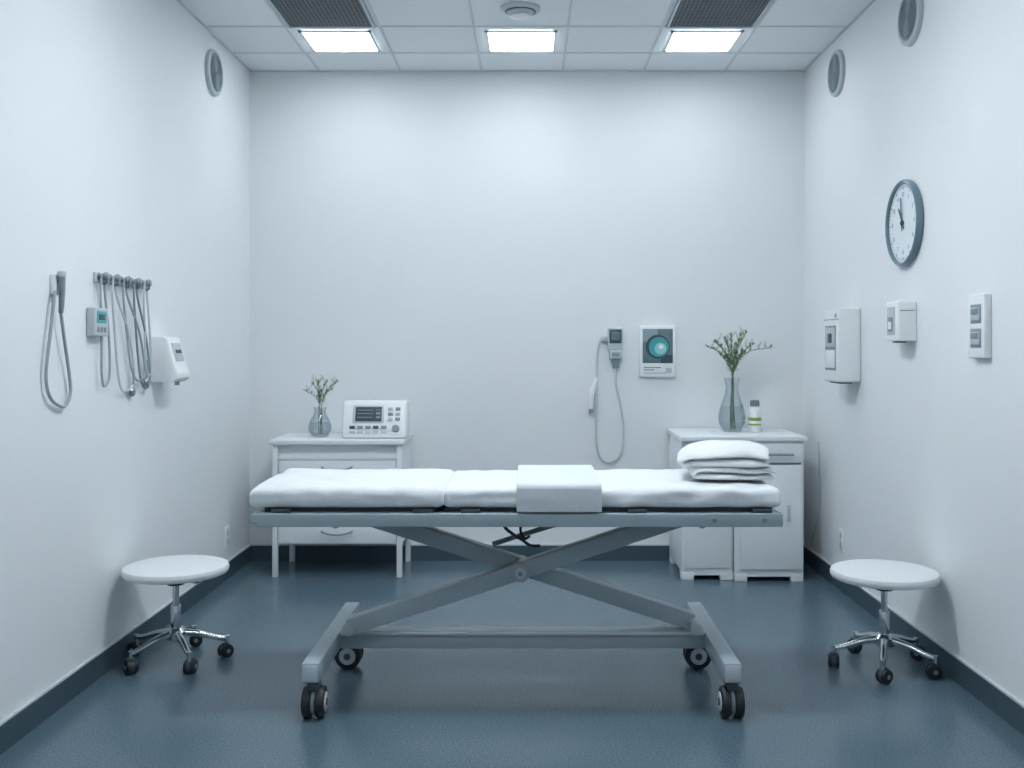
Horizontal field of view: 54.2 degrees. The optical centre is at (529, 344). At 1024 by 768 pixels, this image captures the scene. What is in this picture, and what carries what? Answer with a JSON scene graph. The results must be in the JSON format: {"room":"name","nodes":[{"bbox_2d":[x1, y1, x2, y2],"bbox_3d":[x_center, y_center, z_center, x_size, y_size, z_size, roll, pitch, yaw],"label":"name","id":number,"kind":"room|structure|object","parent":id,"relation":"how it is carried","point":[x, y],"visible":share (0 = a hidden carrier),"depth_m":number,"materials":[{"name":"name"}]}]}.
{"room":"examination room","nodes":[
{"label":"examination room","id":0,"kind":"room"},
{"bbox_2d":[0,0,249,720],"bbox_3d":[-1.767,-0.180,2.365,0.100,3.000,7.730,0,0,0],"label":"wall","id":1,"kind":"structure","parent":0,"point":[118,155],"depth_m":4.04,"materials":[{"name":"paint"}]},
{"bbox_2d":[44,271,71,407],"bbox_3d":[-1.692,-0.017,3.606,0.049,0.496,0.204,0,0,0],"label":"probe","id":2,"kind":"object","parent":1,"relation":"attached to","point":[57,281],"visible":1,"depth_m":3.58,"materials":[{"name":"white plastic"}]},
{"bbox_2d":[86,307,107,335],"bbox_3d":[-1.698,-0.090,3.930,0.037,0.112,0.130,0,0,0],"label":"wall thermostat","id":3,"kind":"object","parent":1,"relation":"attached to","point":[96,318],"visible":0.98,"depth_m":3.88,"materials":[{"name":"grey plastic"}]},
{"bbox_2d":[93,272,151,396],"bbox_3d":[-1.691,-0.034,4.202,0.052,0.510,0.555,0,0,0],"label":"hook rail","id":4,"kind":"object","parent":1,"relation":"attached to","point":[105,278],"visible":1,"depth_m":4.22,"materials":[{"name":"grey plastic"}]},
{"bbox_2d":[0,544,250,754],"bbox_3d":[-1.711,1.270,2.365,0.012,0.100,7.530,0,0,0],"label":"baseboard","id":5,"kind":"structure","parent":1,"relation":"attached to","point":[26,718],"depth_m":3.90,"materials":[{"name":"plastic"}]},
{"bbox_2d":[151,337,189,384],"bbox_3d":[-1.656,0.073,4.610,0.122,0.223,0.170,0,0,0],"label":"dispenser","id":6,"kind":"object","parent":1,"relation":"attached to","point":[169,365],"visible":0.99,"depth_m":4.53,"materials":[{"name":"white plastic"}]},
{"bbox_2d":[205,49,222,96],"bbox_3d":[-1.703,-1.470,5.400,0.029,0.250,0.250,0,0,0],"label":"wall speaker","id":7,"kind":"object","parent":1,"relation":"attached to","point":[213,65],"visible":1,"depth_m":5.36,"materials":[{"name":"grey plastic"}]},
{"bbox_2d":[224,525,228,548],"bbox_3d":[-1.712,1.085,5.650,0.010,0.120,0.080,0,0,0],"label":"power outlet","id":8,"kind":"object","parent":1,"relation":"attached to","point":[226,529],"visible":1,"depth_m":5.63,"materials":[{"name":"white plastic"}]},
{"bbox_2d":[177,0,875,71],"bbox_3d":[-0.018,-1.677,2.365,3.397,0.005,7.530,0,0,0],"label":"grid","id":9,"kind":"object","parent":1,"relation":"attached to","point":[391,52],"depth_m":5.74,"materials":[{"name":"white metal"}]},
{"bbox_2d":[0,561,1023,767],"bbox_3d":[-0.018,1.370,2.365,3.597,0.100,7.730,0,0,0],"label":"floor","id":10,"kind":"structure","parent":0,"point":[398,707],"depth_m":3.79,"materials":[{"name":"plastic"}]},
{"bbox_2d":[121,555,233,674],"bbox_3d":[-1.484,1.117,4.191,0.457,0.405,0.450,0,0,0],"label":"stool","id":11,"kind":"object","parent":10,"relation":"on","point":[175,571],"visible":1,"depth_m":4.14,"materials":[{"name":"plastic"}]},
{"bbox_2d":[269,433,412,576],"bbox_3d":[-1.097,0.929,5.883,0.761,0.782,0.465,0,0,0],"label":"side table","id":12,"kind":"object","parent":10,"relation":"on","point":[290,450],"visible":0.59,"depth_m":5.68,"materials":[{"name":"white laminate"}]},
{"bbox_2d":[303,374,337,436],"bbox_3d":[-1.235,0.354,5.880,0.202,0.368,0.136,0,0,23],"label":"plant","id":13,"kind":"object","parent":12,"relation":"on","point":[319,390],"visible":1,"depth_m":5.88,"materials":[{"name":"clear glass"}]},
{"bbox_2d":[342,400,409,438],"bbox_3d":[-0.895,0.430,5.815,0.370,0.217,0.206,0,0,0],"label":"patient monitor","id":14,"kind":"object","parent":12,"relation":"on","point":[362,419],"visible":1,"depth_m":5.75,"materials":[{"name":"white plastic"}]},
{"bbox_2d":[249,468,782,717],"bbox_3d":[-0.054,0.913,3.917,1.926,0.813,0.845,0,0,0],"label":"examination table","id":15,"kind":"object","parent":10,"relation":"on","point":[643,504],"visible":0.91,"depth_m":3.79,"materials":[{"name":"paint"}]},
{"bbox_2d":[517,465,601,511],"bbox_3d":[0.104,0.545,3.856,0.304,0.105,0.588,0,0,0],"label":"sheet","id":16,"kind":"object","parent":15,"relation":"on","point":[540,488],"visible":1,"depth_m":3.56,"materials":[{"name":"fabric"}]},
{"bbox_2d":[676,440,776,479],"bbox_3d":[0.757,0.440,3.893,0.372,0.137,0.331,0,0,8],"label":"folded towels","id":17,"kind":"object","parent":15,"relation":"on","point":[706,459],"visible":1,"depth_m":3.75,"materials":[{"name":"white fabric"}]},
{"bbox_2d":[667,428,806,581],"bbox_3d":[1.188,0.914,5.823,0.705,0.812,0.585,0,0,0],"label":"storage cabinet","id":18,"kind":"object","parent":10,"relation":"on","point":[737,554],"visible":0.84,"depth_m":5.57,"materials":[{"name":"white laminate"}]},
{"bbox_2d":[704,327,772,431],"bbox_3d":[1.229,0.196,5.870,0.435,0.624,0.160,0,0,0],"label":"flower vase","id":19,"kind":"object","parent":18,"relation":"on","point":[732,361],"visible":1,"depth_m":5.87,"materials":[{"name":"clear glass"}]},
{"bbox_2d":[748,400,760,431],"bbox_3d":[1.315,0.415,5.850,0.076,0.185,0.076,0,0,0],"label":"lotion bottle","id":20,"kind":"object","parent":18,"relation":"on","point":[754,412],"visible":1,"depth_m":5.82,"materials":[{"name":"white plastic"}]},
{"bbox_2d":[827,559,942,684],"bbox_3d":[1.439,1.117,4.100,0.447,0.405,0.457,0,0,0],"label":"stool","id":21,"kind":"object","parent":10,"relation":"on","point":[884,576],"visible":1,"depth_m":4.04,"materials":[{"name":"plastic"}]},
{"bbox_2d":[180,0,871,69],"bbox_3d":[-0.018,-1.730,2.365,3.597,0.100,7.730,0,0,0],"label":"ceiling","id":22,"kind":"structure","parent":0,"point":[210,12],"depth_m":5.45,"materials":[{"name":"tile"}]},
{"bbox_2d":[267,0,374,27],"bbox_3d":[-1.042,-1.671,5.030,0.456,0.010,0.456,0,0,0],"label":"ceiling vent","id":23,"kind":"object","parent":22,"relation":"in","point":[294,13],"depth_m":5.04,"materials":[{"name":"grey metal"}]},
{"bbox_2d":[298,30,380,51],"bbox_3d":[-1.041,-1.672,5.510,0.390,0.008,0.370,0,0,0],"label":"ceiling light panel","id":24,"kind":"object","parent":22,"relation":"in","point":[317,40],"depth_m":5.49,"materials":[{"name":"white plastic"}]},
{"bbox_2d":[500,1,540,19],"bbox_3d":[-0.048,-1.653,4.980,0.200,0.054,0.200,0,0,0],"label":"smoke detector","id":25,"kind":"object","parent":22,"relation":"attached to","point":[518,10],"visible":1,"depth_m":4.93,"materials":[{"name":"grey plastic"}]},
{"bbox_2d":[484,30,557,51],"bbox_3d":[-0.048,-1.672,5.510,0.390,0.008,0.370,0,0,0],"label":"ceiling light panel","id":26,"kind":"object","parent":22,"relation":"in","point":[496,40],"depth_m":5.49,"materials":[{"name":"white plastic"}]},
{"bbox_2d":[662,30,743,51],"bbox_3d":[0.946,-1.672,5.510,0.390,0.008,0.370,0,0,0],"label":"ceiling light panel","id":27,"kind":"object","parent":22,"relation":"in","point":[677,40],"depth_m":5.49,"materials":[{"name":"white plastic"}]},
{"bbox_2d":[667,0,772,27],"bbox_3d":[0.947,-1.671,5.030,0.456,0.010,0.456,0,0,0],"label":"ceiling vent","id":28,"kind":"object","parent":22,"relation":"in","point":[686,13],"depth_m":5.04,"materials":[{"name":"grey metal"}]},
{"bbox_2d":[250,72,803,543],"bbox_3d":[-0.018,-0.180,6.180,3.397,3.000,0.100,0,0,0],"label":"wall","id":29,"kind":"structure","parent":0,"point":[462,248],"depth_m":6.13,"materials":[{"name":"paint"}]},
{"bbox_2d":[251,544,668,560],"bbox_3d":[-0.018,1.270,6.124,3.373,0.100,0.012,0,0,0],"label":"baseboard","id":30,"kind":"structure","parent":29,"relation":"attached to","point":[259,552],"depth_m":6.12,"materials":[{"name":"plastic"}]},
{"bbox_2d":[589,328,623,463],"bbox_3d":[0.468,0.310,6.104,0.218,0.830,0.053,0,0,0],"label":"instrument","id":31,"kind":"object","parent":29,"relation":"attached to","point":[614,338],"visible":1,"depth_m":6.09,"materials":[{"name":"grey plastic"}]},
{"bbox_2d":[639,326,675,376],"bbox_3d":[0.779,0.040,6.112,0.222,0.312,0.037,0,0,0],"label":"poster","id":32,"kind":"object","parent":29,"relation":"attached to","point":[657,344],"visible":1,"depth_m":6.10,"materials":[{"name":"white paper"}]},
{"bbox_2d":[804,0,1023,702],"bbox_3d":[1.730,-0.180,2.365,0.100,3.000,7.730,0,0,0],"label":"wall","id":33,"kind":"structure","parent":0,"point":[922,456],"depth_m":4.20,"materials":[{"name":"paint"}]},
{"bbox_2d":[811,442,820,544],"bbox_3d":[1.673,0.876,5.853,0.009,0.632,0.198,0,0,0],"label":"power cable","id":34,"kind":"object","parent":33,"relation":"attached to","point":[818,442],"visible":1,"depth_m":5.78,"materials":[{"name":"grey plastic"}]},
{"bbox_2d":[827,50,844,96],"bbox_3d":[1.666,-1.480,5.450,0.029,0.250,0.250,0,0,0],"label":"wall speaker","id":35,"kind":"object","parent":33,"relation":"attached to","point":[836,68],"visible":1,"depth_m":5.41,"materials":[{"name":"grey plastic"}]},
{"bbox_2d":[839,528,843,552],"bbox_3d":[1.675,1.050,5.380,0.010,0.120,0.080,0,0,0],"label":"power outlet","id":36,"kind":"object","parent":33,"relation":"attached to","point":[841,531],"visible":1,"depth_m":5.37,"materials":[{"name":"white plastic"}]},
{"bbox_2d":[824,308,860,383],"bbox_3d":[1.618,0.004,5.195,0.124,0.388,0.250,0,0,0],"label":"paper towel dispenser","id":37,"kind":"object","parent":33,"relation":"attached to","point":[842,326],"visible":1,"depth_m":5.07,"materials":[{"name":"white plastic"}]},
{"bbox_2d":[886,301,916,342],"bbox_3d":[1.635,-0.100,4.414,0.091,0.181,0.158,0,0,0],"label":"soap dispenser","id":38,"kind":"object","parent":33,"relation":"attached to","point":[901,316],"visible":1,"depth_m":4.34,"materials":[{"name":"white plastic"}]},
{"bbox_2d":[885,179,923,266],"bbox_3d":[1.663,-0.542,4.450,0.034,0.386,0.386,0,0,0],"label":"wall clock","id":39,"kind":"object","parent":33,"relation":"attached to","point":[904,222],"visible":1,"depth_m":4.43,"materials":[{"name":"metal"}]},
{"bbox_2d":[897,0,923,46],"bbox_3d":[1.666,-1.440,4.390,0.029,0.250,0.250,0,0,0],"label":"wall speaker","id":40,"kind":"object","parent":33,"relation":"attached to","point":[910,14],"visible":1,"depth_m":4.36,"materials":[{"name":"grey plastic"}]},
{"bbox_2d":[803,544,1023,735],"bbox_3d":[1.674,1.270,2.365,0.012,0.100,7.530,0,0,0],"label":"baseboard","id":41,"kind":"structure","parent":33,"relation":"attached to","point":[1001,702],"depth_m":4.01,"materials":[{"name":"plastic"}]},
{"bbox_2d":[968,293,990,357],"bbox_3d":[1.661,-0.070,3.705,0.037,0.236,0.136,0,0,0],"label":"light switch panel","id":42,"kind":"object","parent":33,"relation":"attached to","point":[979,305],"visible":1,"depth_m":3.67,"materials":[{"name":"white plastic"}]}
]}

